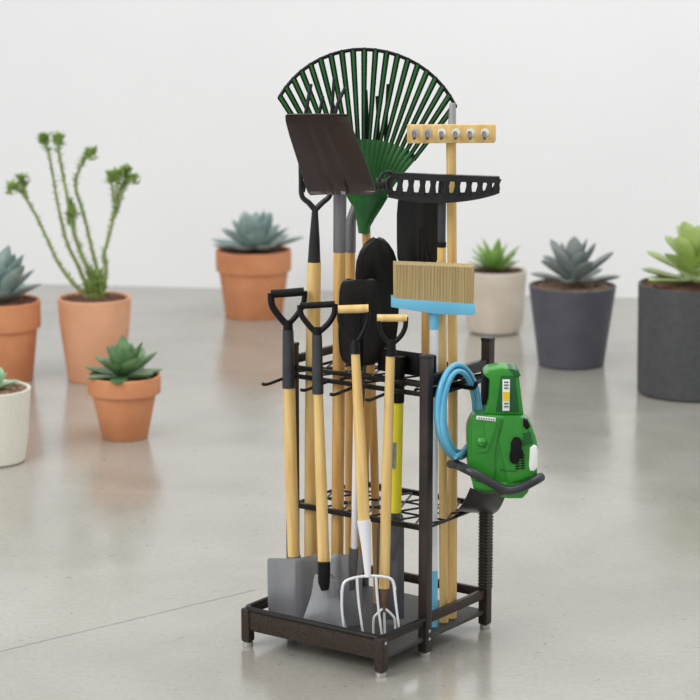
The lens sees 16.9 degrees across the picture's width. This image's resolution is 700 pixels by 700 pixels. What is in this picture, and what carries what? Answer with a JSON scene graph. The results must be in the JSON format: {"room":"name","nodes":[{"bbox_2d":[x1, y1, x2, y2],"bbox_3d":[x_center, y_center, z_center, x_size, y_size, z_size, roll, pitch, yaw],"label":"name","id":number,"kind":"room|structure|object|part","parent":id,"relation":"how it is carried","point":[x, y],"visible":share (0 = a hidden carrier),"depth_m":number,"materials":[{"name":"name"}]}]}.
{"room":"plant showroom","nodes":[
{"label":"plant showroom","id":0,"kind":"room"},
{"bbox_2d":[0,284,699,699],"bbox_3d":[0.000,0.825,5.763,18.000,0.100,17.000,0,11,0],"label":"floor","id":1,"kind":"structure","parent":0,"point":[596,568],"depth_m":6.93,"materials":[{"name":"concrete"}]},
{"bbox_2d":[0,368,30,467],"bbox_3d":[-1.190,0.210,7.814,0.269,0.325,0.269,0,11,0],"label":"potted succulent","id":2,"kind":"object","parent":1,"relation":"on","point":[14,394],"visible":1,"depth_m":7.75,"materials":[{"name":"speckled white stone"},{"name":"mint leaf"},{"name":"brown soil"}]},
{"bbox_2d":[0,245,40,381],"bbox_3d":[-1.350,-0.146,9.113,0.332,0.527,0.321,0,11,0],"label":"potted succulent","id":3,"kind":"object","parent":1,"relation":"on","point":[20,312],"visible":0.98,"depth_m":9.03,"materials":[{"name":"orange ceramic"}]},
{"bbox_2d":[0,294,40,381],"bbox_3d":[-1.355,-0.041,9.134,0.321,0.312,0.321,0,11,0],"label":"pot","id":4,"kind":"object","parent":3,"relation":"on","point":[20,314],"depth_m":9.03,"materials":[{"name":"ceramic"}]},
{"bbox_2d":[4,130,142,383],"bbox_3d":[-1.049,-0.368,9.095,0.496,0.970,0.284,4,12,21],"label":"potted succulent","id":5,"kind":"object","parent":1,"relation":"on","point":[93,318],"visible":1,"depth_m":9.03,"materials":[{"name":"orange ceramic"}]},
{"bbox_2d":[57,291,130,383],"bbox_3d":[-0.986,-0.047,9.133,0.284,0.324,0.284,0,11,0],"label":"pot","id":6,"kind":"object","parent":5,"relation":"on","point":[90,322],"depth_m":9.02,"materials":[{"name":"ceramic"}]},
{"bbox_2d":[84,335,162,441],"bbox_3d":[-0.784,0.130,8.150,0.275,0.353,0.314,0,11,0],"label":"potted succulent","id":7,"kind":"object","parent":1,"relation":"on","point":[123,392],"visible":1,"depth_m":8.09,"materials":[{"name":"orange ceramic"}]},
{"bbox_2d":[87,368,160,441],"bbox_3d":[-0.781,0.193,8.169,0.255,0.222,0.255,0,11,0],"label":"pot","id":8,"kind":"object","parent":7,"relation":"on","point":[124,409],"depth_m":8.09,"materials":[{"name":"ceramic"}]},
{"bbox_2d":[0,590,252,651],"bbox_3d":[-0.630,0.711,6.084,0.745,0.001,0.642,0,11,0],"label":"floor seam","id":9,"kind":"structure","parent":1,"relation":"on","point":[251,590],"depth_m":6.11,"materials":[{"name":"grey concrete"}]},
{"bbox_2d":[212,210,303,320],"bbox_3d":[-0.425,-0.388,10.485,0.396,0.479,0.408,-6,12,-28],"label":"potted succulent","id":10,"kind":"object","parent":1,"relation":"on","point":[256,263],"visible":1,"depth_m":10.38,"materials":[{"name":"orange ceramic"}]},
{"bbox_2d":[215,246,290,320],"bbox_3d":[-0.428,-0.299,10.493,0.337,0.301,0.337,0,11,0],"label":"pot","id":11,"kind":"object","parent":10,"relation":"on","point":[247,273],"depth_m":10.37,"materials":[{"name":"ceramic"}]},
{"bbox_2d":[241,336,544,677],"bbox_3d":[0.135,0.367,5.862,0.657,0.761,0.496,8,13,35],"label":"tool rack","id":12,"kind":"object","parent":1,"relation":"on","point":[416,627],"visible":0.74,"depth_m":5.82,"materials":[{"name":"brown metal"}]},
{"bbox_3d":[-0.256,0.688,5.917,0.026,0.087,0.026,8,13,35],"label":"leg","id":13,"kind":"part","parent":12,"relation":"part of","materials":[{"name":"brown metal"}]},
{"bbox_3d":[-0.201,0.640,5.986,0.010,0.017,0.166,8,13,35],"label":"rail","id":14,"kind":"part","parent":12,"relation":"part of","materials":[{"name":"brown metal"}]},
{"bbox_2d":[267,287,317,617],"bbox_3d":[-0.134,0.263,5.922,0.147,0.841,0.091,1,11,3],"label":"shovel","id":15,"kind":"object","parent":12,"relation":"in","point":[290,579],"visible":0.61,"depth_m":5.93,"materials":[{"name":"brown wood"}]},
{"bbox_3d":[-0.128,0.601,5.970,0.161,0.161,0.046,-4,12,-21],"label":"blade","id":16,"kind":"part","parent":15,"relation":"part of","materials":[{"name":"grey metal"}]},
{"bbox_3d":[-0.146,0.344,6.007,0.026,0.728,0.026,8,13,35],"label":"post","id":17,"kind":"part","parent":12,"relation":"part of","materials":[{"name":"beige wood"}]},
{"bbox_3d":[-0.065,0.003,6.056,0.014,0.022,0.255,8,13,35],"label":"rail","id":18,"kind":"part","parent":12,"relation":"part of","materials":[{"name":"black metal"}]},
{"bbox_2d":[297,301,346,627],"bbox_3d":[-0.067,0.290,5.820,0.123,0.816,0.128,0,11,-2],"label":"shovel","id":19,"kind":"object","parent":12,"relation":"on","point":[323,606],"visible":0.95,"depth_m":5.81,"materials":[{"name":"brown wood"}]},
{"bbox_2d":[318,562,329,590],"bbox_3d":[-0.064,0.558,5.824,0.032,0.071,0.031,-1,4,0],"label":"socket","id":20,"kind":"object","parent":19,"relation":"attached to","point":[323,567],"depth_m":5.81,"materials":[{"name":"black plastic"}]},
{"bbox_3d":[-0.067,0.627,5.837,0.123,0.147,0.029,-1,4,0],"label":"blade","id":21,"kind":"part","parent":19,"relation":"part of","materials":[{"name":"grey metal"}]},
{"bbox_2d":[298,78,345,556],"bbox_3d":[-0.073,-0.039,5.930,0.118,1.286,0.036,0,12,0],"label":"fork","id":22,"kind":"object","parent":12,"relation":"hanging from","point":[314,261],"visible":0.52,"depth_m":5.91,"materials":[{"name":"brown wood"}]},
{"bbox_2d":[285,114,374,556],"bbox_3d":[-0.051,0.016,5.879,0.220,1.218,0.073,0,12,0],"label":"shovel","id":23,"kind":"object","parent":12,"relation":"hanging from","point":[331,160],"visible":0.99,"depth_m":5.77,"materials":[{"name":"brown wood"}]},
{"bbox_3d":[-0.048,-0.477,5.751,0.220,0.200,0.028,0,12,0],"label":"blade","id":24,"kind":"part","parent":23,"relation":"part of","materials":[{"name":"brown paint"}]},
{"bbox_2d":[333,194,346,252],"bbox_3d":[-0.025,-0.355,5.821,0.033,0.229,0.032,0,12,0],"label":"socket","id":25,"kind":"object","parent":23,"relation":"attached to","point":[339,200],"depth_m":5.82,"materials":[{"name":"metal"}]},
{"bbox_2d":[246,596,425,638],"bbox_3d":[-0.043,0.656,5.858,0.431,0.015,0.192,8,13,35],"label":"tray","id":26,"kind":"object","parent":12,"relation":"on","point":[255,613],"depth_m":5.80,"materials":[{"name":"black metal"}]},
{"bbox_2d":[330,420,361,625],"bbox_3d":[-0.010,0.372,5.854,0.082,0.653,0.035,0,11,0],"label":"shovel","id":27,"kind":"object","parent":12,"relation":"in","point":[342,566],"visible":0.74,"depth_m":5.89,"materials":[{"name":"grey metal"}]},
{"bbox_3d":[-0.008,0.600,5.907,0.085,0.190,0.015,2,12,0],"label":"blade","id":28,"kind":"part","parent":27,"relation":"part of","materials":[{"name":"grey metal"}]},
{"bbox_2d":[349,547,358,590],"bbox_3d":[0.008,0.546,5.885,0.025,0.110,0.024,2,12,0],"label":"socket","id":29,"kind":"object","parent":27,"relation":"attached to","point":[353,551],"depth_m":5.88,"materials":[{"name":"metal"}]},
{"bbox_3d":[0.019,0.086,5.836,0.387,0.012,0.010,8,13,35],"label":"shelf rail","id":30,"kind":"part","parent":12,"relation":"part of","materials":[{"name":"black metal"}]},
{"bbox_3d":[0.019,0.064,5.831,0.387,0.011,0.010,8,13,35],"label":"shelf rail","id":31,"kind":"part","parent":12,"relation":"part of","materials":[{"name":"black metal"}]},
{"bbox_3d":[0.020,0.415,5.901,0.387,0.014,0.012,8,13,35],"label":"shelf rail","id":32,"kind":"part","parent":12,"relation":"part of","materials":[{"name":"black metal"}]},
{"bbox_2d":[338,278,381,546],"bbox_3d":[0.034,0.215,5.900,0.104,0.809,0.102,4,12,19],"label":"shovel","id":33,"kind":"object","parent":12,"relation":"hanging from","point":[368,291],"visible":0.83,"depth_m":5.81,"materials":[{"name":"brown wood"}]},
{"bbox_2d":[355,313,362,370],"bbox_3d":[0.022,-0.022,5.829,0.024,0.150,0.023,1,18,0],"label":"socket","id":34,"kind":"object","parent":33,"relation":"attached to","point":[358,316],"depth_m":5.81,"materials":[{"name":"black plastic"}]},
{"bbox_3d":[0.026,-0.068,5.818,0.108,0.224,0.013,1,18,0],"label":"blade","id":35,"kind":"part","parent":33,"relation":"part of","materials":[{"name":"black paint"}]},
{"bbox_3d":[0.033,0.323,6.220,0.026,0.688,0.026,8,13,35],"label":"post","id":36,"kind":"part","parent":12,"relation":"part of","materials":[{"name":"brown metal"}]},
{"bbox_2d":[277,47,456,603],"bbox_3d":[0.043,-0.051,6.009,0.452,1.426,0.089,0,11,1],"label":"rake","id":37,"kind":"object","parent":12,"relation":"on","point":[380,155],"visible":0.67,"depth_m":5.92,"materials":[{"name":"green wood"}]},
{"bbox_2d":[352,196,387,233],"bbox_3d":[0.052,-0.342,5.956,0.093,0.096,0.018,-2,8,0],"label":"socket","id":38,"kind":"object","parent":37,"relation":"attached to","point":[366,208],"depth_m":5.95,"materials":[{"name":"green plastic"}]},
{"bbox_2d":[345,84,388,553],"bbox_3d":[0.044,-0.060,6.079,0.113,1.246,0.026,0,11,0],"label":"fork","id":39,"kind":"object","parent":12,"relation":"in","point":[351,217],"visible":0.38,"depth_m":6.10,"materials":[{"name":"brown wood"}]},
{"bbox_2d":[337,304,399,633],"bbox_3d":[0.046,0.301,5.755,0.147,0.817,0.154,-1,11,-5],"label":"fork","id":40,"kind":"object","parent":12,"relation":"on","point":[364,521],"visible":0.98,"depth_m":5.74,"materials":[{"name":"brown wood"}]},
{"bbox_2d":[357,519,370,576],"bbox_3d":[0.037,0.484,5.756,0.034,0.140,0.033,-3,2,0],"label":"socket","id":41,"kind":"object","parent":40,"relation":"attached to","point":[364,525],"depth_m":5.75,"materials":[{"name":"white metal"}]},
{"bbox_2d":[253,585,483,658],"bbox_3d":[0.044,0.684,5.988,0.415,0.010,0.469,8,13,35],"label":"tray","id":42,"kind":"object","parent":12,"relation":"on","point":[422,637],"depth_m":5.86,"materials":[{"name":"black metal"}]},
{"bbox_2d":[355,237,398,572],"bbox_3d":[0.067,0.147,5.991,0.110,0.878,0.041,3,11,14],"label":"shovel","id":43,"kind":"object","parent":12,"relation":"hanging from","point":[375,259],"visible":0.57,"depth_m":5.92,"materials":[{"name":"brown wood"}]},
{"bbox_3d":[0.068,-0.143,5.930,0.115,0.285,0.017,3,13,-1],"label":"blade","id":44,"kind":"part","parent":43,"relation":"part of","materials":[{"name":"black paint"}]},
{"bbox_3d":[0.075,0.733,5.684,0.026,0.087,0.026,8,13,35],"label":"leg","id":45,"kind":"part","parent":12,"relation":"part of","materials":[{"name":"brown metal"}]},
{"bbox_2d":[372,314,407,633],"bbox_3d":[0.098,0.313,5.756,0.087,0.806,0.059,0,11,0],"label":"hand cultivator","id":46,"kind":"object","parent":12,"relation":"on","point":[387,451],"visible":0.94,"depth_m":5.74,"materials":[{"name":"brown wood"}]},
{"bbox_2d":[380,589,387,611],"bbox_3d":[0.083,0.611,5.796,0.021,0.066,0.020,1,8,0],"label":"socket","id":47,"kind":"object","parent":46,"relation":"attached to","point":[383,592],"depth_m":5.79,"materials":[{"name":"brown metal"}]},
{"bbox_2d":[377,355,404,619],"bbox_3d":[0.102,0.347,5.865,0.070,0.681,0.043,0,11,0],"label":"yellow handled spade","id":48,"kind":"object","parent":12,"relation":"in","point":[397,533],"visible":0.57,"depth_m":5.87,"materials":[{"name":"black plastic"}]},
{"bbox_3d":[0.102,0.544,5.918,0.075,0.276,0.009,1,12,0],"label":"blade","id":49,"kind":"part","parent":48,"relation":"part of","materials":[{"name":"metal"}]},
{"bbox_2d":[390,513,400,560],"bbox_3d":[0.111,0.464,5.890,0.032,0.125,0.031,1,12,0],"label":"socket","id":50,"kind":"object","parent":48,"relation":"attached to","point":[395,546],"depth_m":5.89,"materials":[{"name":"metal"}]},
{"bbox_3d":[0.130,0.686,5.754,0.010,0.017,0.166,8,13,35],"label":"rail","id":51,"kind":"part","parent":12,"relation":"part of","materials":[{"name":"brown metal"}]},
{"bbox_3d":[0.140,0.032,5.813,0.173,0.058,0.005,8,13,35],"label":"shelf panel","id":52,"kind":"part","parent":12,"relation":"part of","materials":[{"name":"black metal"}]},
{"bbox_3d":[0.190,0.373,6.115,0.365,0.014,0.012,8,13,35],"label":"shelf rail","id":53,"kind":"part","parent":12,"relation":"part of","materials":[{"name":"black metal"}]},
{"bbox_2d":[397,200,437,353],"bbox_3d":[0.172,0.125,5.952,0.104,1.050,0.025,0,11,0],"label":"shovel","id":54,"kind":"object","parent":12,"relation":"in","point":[417,222],"visible":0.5,"depth_m":5.88,"materials":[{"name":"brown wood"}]},
{"bbox_3d":[0.169,-0.303,5.878,0.104,0.180,0.012,-1,11,0],"label":"blade","id":55,"kind":"part","parent":54,"relation":"part of","materials":[{"name":"black paint"}]},
{"bbox_2d":[419,228,428,261],"bbox_3d":[0.187,-0.233,5.884,0.028,0.145,0.023,-1,11,0],"label":"socket","id":56,"kind":"object","parent":54,"relation":"attached to","point":[423,232],"depth_m":5.88,"materials":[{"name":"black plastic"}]},
{"bbox_3d":[0.190,0.601,6.160,0.361,0.024,0.012,8,13,35],"label":"rail","id":57,"kind":"part","parent":12,"relation":"part of","materials":[{"name":"brown metal"}]},
{"bbox_3d":[0.185,0.381,5.773,0.026,0.743,0.026,8,13,35],"label":"post","id":58,"kind":"part","parent":12,"relation":"part of","materials":[{"name":"brown metal"}]},
{"bbox_2d":[391,261,475,626],"bbox_3d":[0.203,0.241,5.821,0.206,0.924,0.056,0,11,0],"label":"push broom","id":59,"kind":"object","parent":12,"relation":"on","point":[435,289],"visible":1,"depth_m":5.73,"materials":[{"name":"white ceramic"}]},
{"bbox_2d":[376,170,501,622],"bbox_3d":[0.215,0.124,5.839,0.305,1.146,0.045,0,11,-2],"label":"rake","id":60,"kind":"object","parent":12,"relation":"on","point":[443,196],"visible":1,"depth_m":5.73,"materials":[{"name":"brown wood"}]},
{"bbox_2d":[407,103,495,618],"bbox_3d":[0.253,0.042,5.857,0.216,1.302,0.071,-1,10,0],"label":"rake","id":61,"kind":"object","parent":12,"relation":"on","point":[451,133],"visible":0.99,"depth_m":5.81,"materials":[{"name":"brown wood"}]},
{"bbox_3d":[0.266,0.091,5.832,0.012,0.014,0.255,8,13,35],"label":"rail","id":62,"kind":"part","parent":12,"relation":"part of","materials":[{"name":"black metal"}]},
{"bbox_2d":[434,362,481,460],"bbox_3d":[0.271,0.151,5.791,0.046,0.256,0.213,8,13,35],"label":"garden hose","id":63,"kind":"object","parent":12,"relation":"on","point":[441,395],"visible":0.74,"depth_m":5.73,"materials":[{"name":"blue rubber"}]},
{"bbox_3d":[0.266,0.644,5.939,0.014,0.024,0.253,8,13,35],"label":"rail","id":64,"kind":"part","parent":12,"relation":"part of","materials":[{"name":"brown metal"}]},
{"bbox_3d":[0.266,0.055,5.825,0.018,0.028,0.255,8,13,35],"label":"rail","id":65,"kind":"part","parent":12,"relation":"part of","materials":[{"name":"black metal"}]},
{"bbox_2d":[455,488,504,513],"bbox_3d":[0.321,0.376,5.848,0.109,0.114,0.183,-1,11,-7],"label":"bracket","id":66,"kind":"object","parent":12,"relation":"on","point":[476,501],"depth_m":5.79,"materials":[{"name":"black metal"}]},
{"bbox_3d":[0.346,0.338,5.994,0.026,0.743,0.026,8,13,35],"label":"post","id":67,"kind":"part","parent":12,"relation":"part of","materials":[{"name":"brown metal"}]},
{"bbox_2d":[466,362,537,497],"bbox_3d":[0.372,0.197,5.781,0.173,0.325,0.114,0,11,0],"label":"power tool","id":68,"kind":"object","parent":12,"relation":"in","point":[501,441],"visible":0.97,"depth_m":5.74,"materials":[{"name":"green plastic"}]},
{"bbox_3d":[0.331,0.244,5.751,0.072,0.168,0.010,0,11,0],"label":"panel","id":69,"kind":"part","parent":68,"relation":"part of","materials":[{"name":"green plastic"}]},
{"bbox_3d":[0.383,0.106,5.737,0.056,0.089,0.010,0,11,0],"label":"recess panel","id":70,"kind":"part","parent":68,"relation":"part of","materials":[{"name":"green plastic"}]},
{"bbox_3d":[0.406,0.242,5.750,0.086,0.170,0.012,0,11,0],"label":"panel","id":71,"kind":"part","parent":68,"relation":"part of","materials":[{"name":"green plastic"}]},
{"bbox_3d":[0.405,0.244,5.739,0.034,0.066,0.014,0,11,0],"label":"control knob","id":72,"kind":"part","parent":68,"relation":"part of","materials":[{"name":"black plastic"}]},
{"bbox_3d":[0.447,0.262,5.756,0.021,0.064,0.028,0,11,0],"label":"white panel","id":73,"kind":"part","parent":68,"relation":"part of","materials":[{"name":"white plastic"}]},
{"bbox_2d":[466,238,526,335],"bbox_3d":[0.621,-0.282,10.100,0.271,0.418,0.271,0,11,0],"label":"potted succulent","id":74,"kind":"object","parent":1,"relation":"on","point":[499,286],"visible":0.96,"depth_m":10.02,"materials":[{"name":"beige ceramic"}]},
{"bbox_2d":[529,236,620,369],"bbox_3d":[0.887,-0.202,9.405,0.353,0.525,0.348,-7,13,-31],"label":"potted succulent","id":75,"kind":"object","parent":1,"relation":"on","point":[572,311],"visible":1,"depth_m":9.31,"materials":[{"name":"slate grey ceramic"},{"name":"slate teal leaf"},{"name":"brown soil"}]},
{"bbox_2d":[529,279,615,369],"bbox_3d":[0.885,-0.102,9.424,0.348,0.322,0.348,0,11,0],"label":"pot","id":76,"kind":"object","parent":75,"relation":"on","point":[572,320],"depth_m":9.31,"materials":[{"name":"grey stone"}]},
{"bbox_2d":[637,221,699,402],"bbox_3d":[1.290,-0.163,8.854,0.416,0.659,0.434,0,11,0],"label":"potted succulent","id":77,"kind":"object","parent":1,"relation":"on","point":[668,339],"visible":1,"depth_m":8.74,"materials":[{"name":"grey concrete"}]},
{"bbox_2d":[0,0,699,297],"bbox_3d":[-0.160,-2.751,10.793,15.072,5.000,0.150,2,11,8],"label":"wall","id":78,"kind":"structure","parent":0,"point":[593,106],"depth_m":11.02,"materials":[{"name":"white paint"}]}
]}

